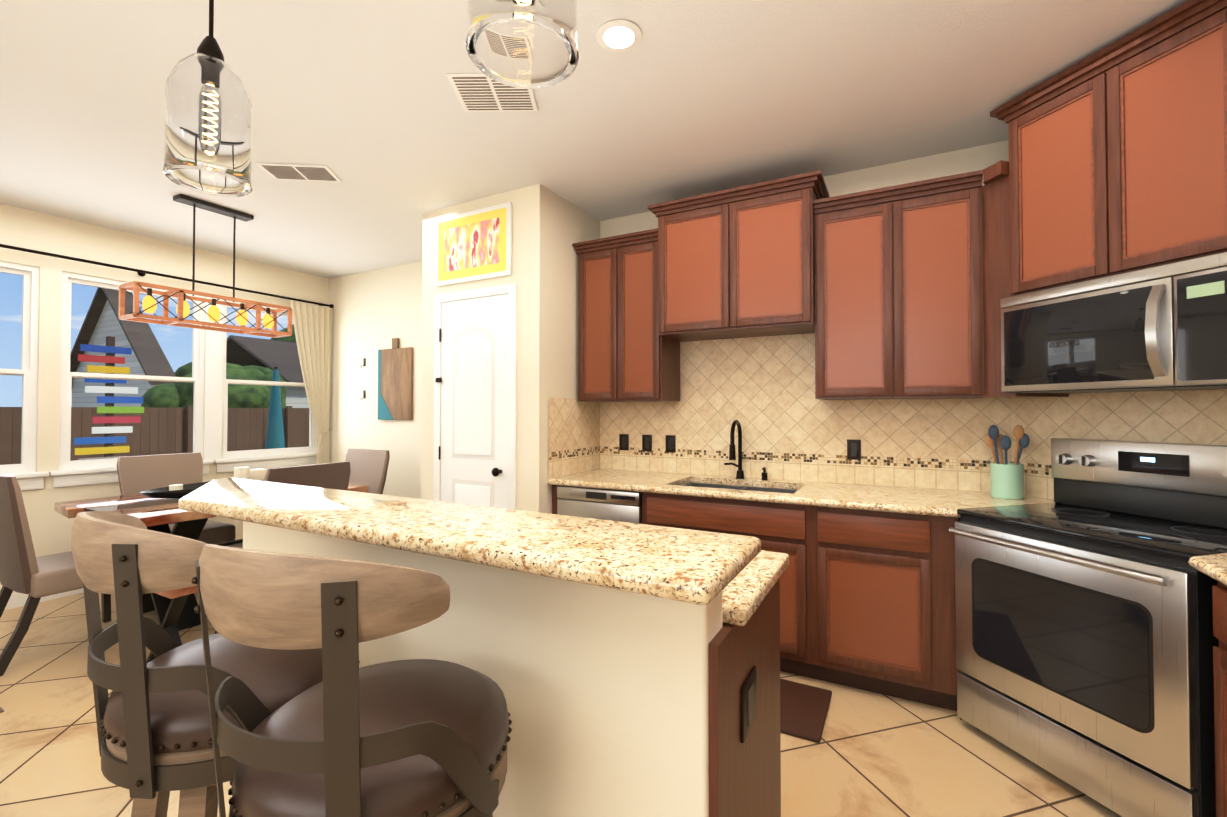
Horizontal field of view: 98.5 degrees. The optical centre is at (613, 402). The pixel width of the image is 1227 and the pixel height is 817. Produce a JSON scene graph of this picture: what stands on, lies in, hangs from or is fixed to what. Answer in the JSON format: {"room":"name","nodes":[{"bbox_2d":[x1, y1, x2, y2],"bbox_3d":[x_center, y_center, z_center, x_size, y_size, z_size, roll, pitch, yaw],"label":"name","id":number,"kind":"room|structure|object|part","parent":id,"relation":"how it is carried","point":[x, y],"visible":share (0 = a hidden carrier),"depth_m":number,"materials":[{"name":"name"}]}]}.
{"room":"kitchen","nodes":[
{"label":"kitchen","id":0,"kind":"room"},
{"bbox_2d":[0,203,328,592],"bbox_3d":[-4.808,0.009,2.388,0.120,2.729,7.300,0,-1,29],"label":"wall","id":1,"kind":"structure","parent":0,"point":[50,527],"depth_m":3.86,"materials":[{"name":"beige paint"}]},
{"bbox_2d":[0,261,48,490],"bbox_3d":[-4.268,-0.179,3.298,0.130,1.555,1.040,0,-1,29],"label":"window unit","id":2,"kind":"structure","parent":1,"relation":"in","point":[27,475],"depth_m":3.68,"materials":[{"name":"white wood"}]},
{"bbox_2d":[4,588,83,609],"bbox_3d":[-4.749,1.323,2.335,0.014,0.100,7.300,0,-1,29],"label":"baseboard","id":3,"kind":"structure","parent":1,"relation":"attached to","point":[16,599],"depth_m":3.62,"materials":[{"name":"white"}]},
{"bbox_2d":[49,271,212,487],"bbox_3d":[-3.774,-0.165,4.202,0.130,1.555,1.000,0,-1,29],"label":"window unit","id":4,"kind":"structure","parent":1,"relation":"in","point":[81,472],"depth_m":3.97,"materials":[{"name":"white wood"}]},
{"bbox_2d":[0,244,333,307],"bbox_3d":[-3.849,-1.032,3.936,0.093,0.050,3.706,0,-1,29],"label":"curtain rod","id":5,"kind":"object","parent":1,"relation":"attached to","point":[141,272],"visible":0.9,"depth_m":4.19,"materials":[{"name":"black metal"}]},
{"bbox_2d":[290,300,332,463],"bbox_3d":[-3.060,0.188,5.325,0.118,2.345,0.456,0,-1,29],"label":"panel","id":6,"kind":"object","parent":5,"relation":"hanging from","point":[313,328],"visible":0.62,"depth_m":5.35,"materials":[{"name":"white fabric"}]},
{"bbox_2d":[204,297,317,472],"bbox_3d":[-3.305,-0.151,5.062,0.130,1.555,1.070,0,-1,29],"label":"window unit","id":7,"kind":"structure","parent":1,"relation":"in","point":[228,461],"depth_m":4.73,"materials":[{"name":"white wood"}]},
{"bbox_2d":[329,261,421,498],"bbox_3d":[-2.009,0.052,5.068,2.467,2.729,0.153,0,-1,29],"label":"wall","id":8,"kind":"structure","parent":0,"point":[374,311],"depth_m":5.16,"materials":[{"name":"beige paint"}]},
{"bbox_2d":[360,358,365,398],"bbox_3d":[-2.494,-0.229,5.255,0.020,0.424,0.052,0,-1,29],"label":"hook","id":9,"kind":"object","parent":8,"relation":"attached to","point":[364,361],"visible":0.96,"depth_m":5.27,"materials":[{"name":"grey metal"}]},
{"bbox_3d":[-2.081,-0.224,5.041,0.460,0.780,0.028,0,-1,29],"label":"cutting board art","id":10,"kind":"part","parent":8,"relation":"part of"},
{"bbox_2d":[421,184,599,513],"bbox_3d":[-0.671,0.033,3.883,1.018,2.729,0.953,0,-1,29],"label":"wall","id":11,"kind":"structure","parent":0,"point":[549,228],"depth_m":3.33,"materials":[{"name":"beige paint"}]},
{"bbox_2d":[435,202,511,286],"bbox_3d":[-0.933,-1.029,3.483,0.655,0.460,0.024,0,-1,29],"label":"framed picture","id":12,"kind":"object","parent":11,"relation":"attached to","point":[475,245],"visible":1,"depth_m":3.46,"materials":[{"name":"white"}]},
{"bbox_2d":[434,283,516,509],"bbox_3d":[-0.933,0.324,3.431,0.706,2.133,0.081,0,-1,29],"label":"pantry door","id":13,"kind":"structure","parent":11,"relation":"in","point":[475,384],"depth_m":3.44,"materials":[{"name":"white wood"}]},
{"bbox_2d":[0,592,1121,816],"bbox_3d":[-1.820,1.387,0.736,6.928,0.080,7.540,0,-1,29],"label":"floor","id":14,"kind":"structure","parent":0,"point":[872,754],"depth_m":2.04,"materials":[{"name":"tile"}]},
{"bbox_2d":[0,473,110,675],"bbox_3d":[-3.158,0.888,3.030,0.520,1.009,0.629,0,-1,29],"label":"dining chair","id":15,"kind":"object","parent":14,"relation":"on","point":[24,569],"visible":0.71,"depth_m":2.77,"materials":[{"name":"brown fabric"}]},
{"bbox_2d":[117,452,235,543],"bbox_3d":[-3.235,0.903,3.920,0.629,1.009,0.520,0,-1,29],"label":"dining chair","id":16,"kind":"object","parent":14,"relation":"on","point":[137,474],"visible":0.31,"depth_m":3.96,"materials":[{"name":"brown fabric"}]},
{"bbox_2d":[147,585,217,662],"bbox_3d":[-2.248,1.140,2.887,0.350,0.496,0.420,0,-1,29],"label":"bench","id":17,"kind":"object","parent":14,"relation":"on","point":[168,612],"visible":0.06,"depth_m":2.73,"materials":[{"name":"brown wood"}]},
{"bbox_2d":[54,484,368,630],"bbox_3d":[-2.722,1.017,3.638,1.145,0.767,1.560,0,-1,29],"label":"dining table","id":18,"kind":"object","parent":14,"relation":"on","point":[157,514],"visible":0.17,"depth_m":3.25,"materials":[{"name":"brown wood"}]},
{"bbox_2d":[139,467,266,498],"bbox_3d":[-2.703,0.544,3.680,0.328,0.167,0.990,0,-1,29],"label":"centerpiece","id":19,"kind":"object","parent":18,"relation":"on","point":[176,491],"visible":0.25,"depth_m":3.45,"materials":[{"name":"black"}]},
{"bbox_2d":[139,477,263,498],"bbox_3d":[-2.703,0.591,3.680,0.328,0.072,0.990,0,-1,29],"label":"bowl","id":20,"kind":"object","parent":19,"relation":"on","point":[176,491],"depth_m":3.37,"materials":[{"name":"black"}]},
{"bbox_2d":[72,511,359,816],"bbox_3d":[-0.853,0.787,1.184,0.480,1.141,0.516,-1,-1,35],"label":"stool","id":21,"kind":"object","parent":14,"relation":"on","point":[154,732],"visible":0.71,"depth_m":0.98,"materials":[{"name":"brown wood"}]},
{"bbox_2d":[227,462,350,548],"bbox_3d":[-2.100,0.894,3.392,0.629,1.009,0.520,0,-1,29],"label":"dining chair","id":22,"kind":"object","parent":14,"relation":"on","point":[335,475],"visible":0.15,"depth_m":3.29,"materials":[{"name":"brown fabric"}]},
{"bbox_2d":[191,544,511,816],"bbox_3d":[-0.439,0.783,0.970,0.480,1.141,0.516,0,-1,19],"label":"stool","id":23,"kind":"object","parent":14,"relation":"on","point":[347,736],"visible":1,"depth_m":0.78,"materials":[{"name":"brown wood"}]},
{"bbox_2d":[345,448,389,493],"bbox_3d":[-2.247,0.909,4.343,0.520,1.009,0.629,0,-1,29],"label":"dining chair","id":24,"kind":"object","parent":14,"relation":"on","point":[369,467],"visible":0.19,"depth_m":4.48,"materials":[{"name":"brown fabric"}]},
{"bbox_2d":[178,478,789,816],"bbox_3d":[-0.576,0.828,1.679,2.107,1.069,0.848,0,-1,29],"label":"bar","id":25,"kind":"object","parent":14,"relation":"on","point":[631,669],"visible":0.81,"depth_m":1.18,"materials":[{"name":"beige paint"}]},
{"bbox_2d":[722,550,789,625],"bbox_3d":[-0.365,0.469,1.760,1.745,0.038,0.514,0,-1,29],"label":"countertop","id":26,"kind":"structure","parent":25,"relation":"on","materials":[{"name":"stone"}]},
{"bbox_2d":[780,679,831,742],"bbox_3d":[0.451,1.367,2.568,1.090,0.018,0.430,0,-1,29],"label":"floor mat","id":27,"kind":"object","parent":14,"relation":"on","point":[803,710],"visible":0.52,"depth_m":2.33,"materials":[{"name":"brown"}]},
{"bbox_2d":[547,0,1226,816],"bbox_3d":[0.553,0.009,1.627,3.351,2.705,3.298,0,-1,29],"label":"kitchen cabinets","id":28,"kind":"object","parent":14,"relation":"on","point":[849,404],"visible":0.85,"depth_m":2.35,"materials":[{"name":"brown wood"}]},
{"bbox_2d":[557,485,641,523],"bbox_3d":[0.044,0.953,3.406,0.564,0.874,0.620,0,-1,29],"label":"dishwasher","id":29,"kind":"object","parent":28,"relation":"in","point":[622,505],"depth_m":3.13,"materials":[{"name":"silver metal"}]},
{"bbox_2d":[681,483,796,493],"bbox_3d":[0.705,0.602,3.045,0.708,0.185,0.418,0,-1,29],"label":"sink basin","id":30,"kind":"object","parent":28,"relation":"in","point":[738,486],"depth_m":3.20,"materials":[{"name":"silver metal"}]},
{"bbox_2d":[724,420,767,479],"bbox_3d":[0.780,0.290,3.212,0.269,0.366,0.216,0,-1,29],"label":"faucet","id":31,"kind":"object","parent":28,"relation":"on","point":[732,456],"depth_m":3.27,"materials":[{"name":"black metal"}]},
{"bbox_2d":[949,438,1226,816],"bbox_3d":[1.860,0.762,1.980,1.023,1.210,1.023,0,-1,29],"label":"range","id":32,"kind":"object","parent":28,"relation":"in","point":[1082,640],"depth_m":1.86,"materials":[{"name":"silver metal"}]},
{"bbox_2d":[1000,252,1226,393],"bbox_3d":[2.019,-0.257,2.042,0.816,0.420,0.816,0,-1,29],"label":"microwave","id":33,"kind":"object","parent":28,"relation":"in","point":[1159,329],"depth_m":1.92,"materials":[{"name":"silver metal"}]},
{"bbox_2d":[1188,553,1226,585],"bbox_3d":[1.565,0.451,0.657,0.652,0.038,2.578,0,-1,29],"label":"countertop","id":34,"kind":"structure","parent":28,"relation":"on","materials":[{"name":"stone"}]},
{"bbox_2d":[0,0,1187,278],"bbox_3d":[-1.820,-1.431,0.781,6.928,0.100,7.540,0,-1,29],"label":"ceiling","id":35,"kind":"structure","parent":0,"point":[680,100],"depth_m":2.40,"materials":[{"name":"white paint"}]},
{"bbox_2d":[118,194,291,337],"bbox_3d":[-2.713,-0.918,3.595,0.222,0.834,0.922,0,-1,29],"label":"linear chandelier","id":36,"kind":"object","parent":35,"relation":"hanging from","point":[149,305],"visible":1,"depth_m":3.51,"materials":[{"name":"brown wood"}]},
{"bbox_2d":[162,0,251,196],"bbox_3d":[-1.199,-1.008,1.575,0.212,0.718,0.212,0,-1,29],"label":"pendant light","id":37,"kind":"object","parent":35,"relation":"hanging from","point":[208,123],"visible":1,"depth_m":1.50,"materials":[{"name":"clear glass"}]},
{"bbox_2d":[256,163,340,181],"bbox_3d":[-1.826,-1.339,3.084,0.380,0.009,0.200,0,-1,-5],"label":"ceiling vent","id":38,"kind":"object","parent":35,"relation":"in","point":[300,172],"visible":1,"depth_m":3.07,"materials":[{"name":"white metal"}]},
{"bbox_2d":[446,73,537,111],"bbox_3d":[-0.520,-1.352,2.315,0.340,0.009,0.270,0,-1,1],"label":"ceiling vent","id":39,"kind":"object","parent":35,"relation":"in","point":[478,92],"visible":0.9,"depth_m":2.32,"materials":[{"name":"white metal"}]},
{"bbox_2d":[466,0,578,88],"bbox_3d":[-0.172,-1.017,1.014,0.212,0.718,0.212,0,-1,29],"label":"pendant light","id":40,"kind":"object","parent":35,"relation":"hanging from","point":[527,44],"visible":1,"depth_m":1.07,"materials":[{"name":"clear glass"}]},
{"bbox_2d":[596,19,641,51],"bbox_3d":[0.020,-1.357,1.962,0.170,0.009,0.170,0,-1,29],"label":"recessed light","id":41,"kind":"object","parent":35,"relation":"in","point":[618,35],"visible":1,"depth_m":1.96,"materials":[{"name":"white plastic"}]},
{"bbox_2d":[600,140,1011,462],"bbox_3d":[1.016,0.024,3.323,2.480,2.729,0.120,0,-1,29],"label":"wall","id":42,"kind":"structure","parent":0,"point":[976,158],"depth_m":2.96,"materials":[{"name":"beige paint"}]},
{"bbox_2d":[1008,140,1225,528],"bbox_3d":[2.292,0.005,2.119,1.013,2.729,1.013,0,-1,29],"label":"wall","id":43,"kind":"structure","parent":0,"point":[1069,504],"depth_m":2.35,"materials":[{"name":"beige paint"}]},
{"label":"outside","id":44,"kind":"structure","parent":0,"visible":0},
{"bbox_2d":[0,287,308,464],"bbox_3d":[-31.960,-1.758,32.669,76.505,8.329,140.000,0,-1,29],"label":"yard","id":45,"kind":"structure","parent":44,"point":[245,417],"depth_m":12.81,"materials":[{"name":"wood"}]}
]}

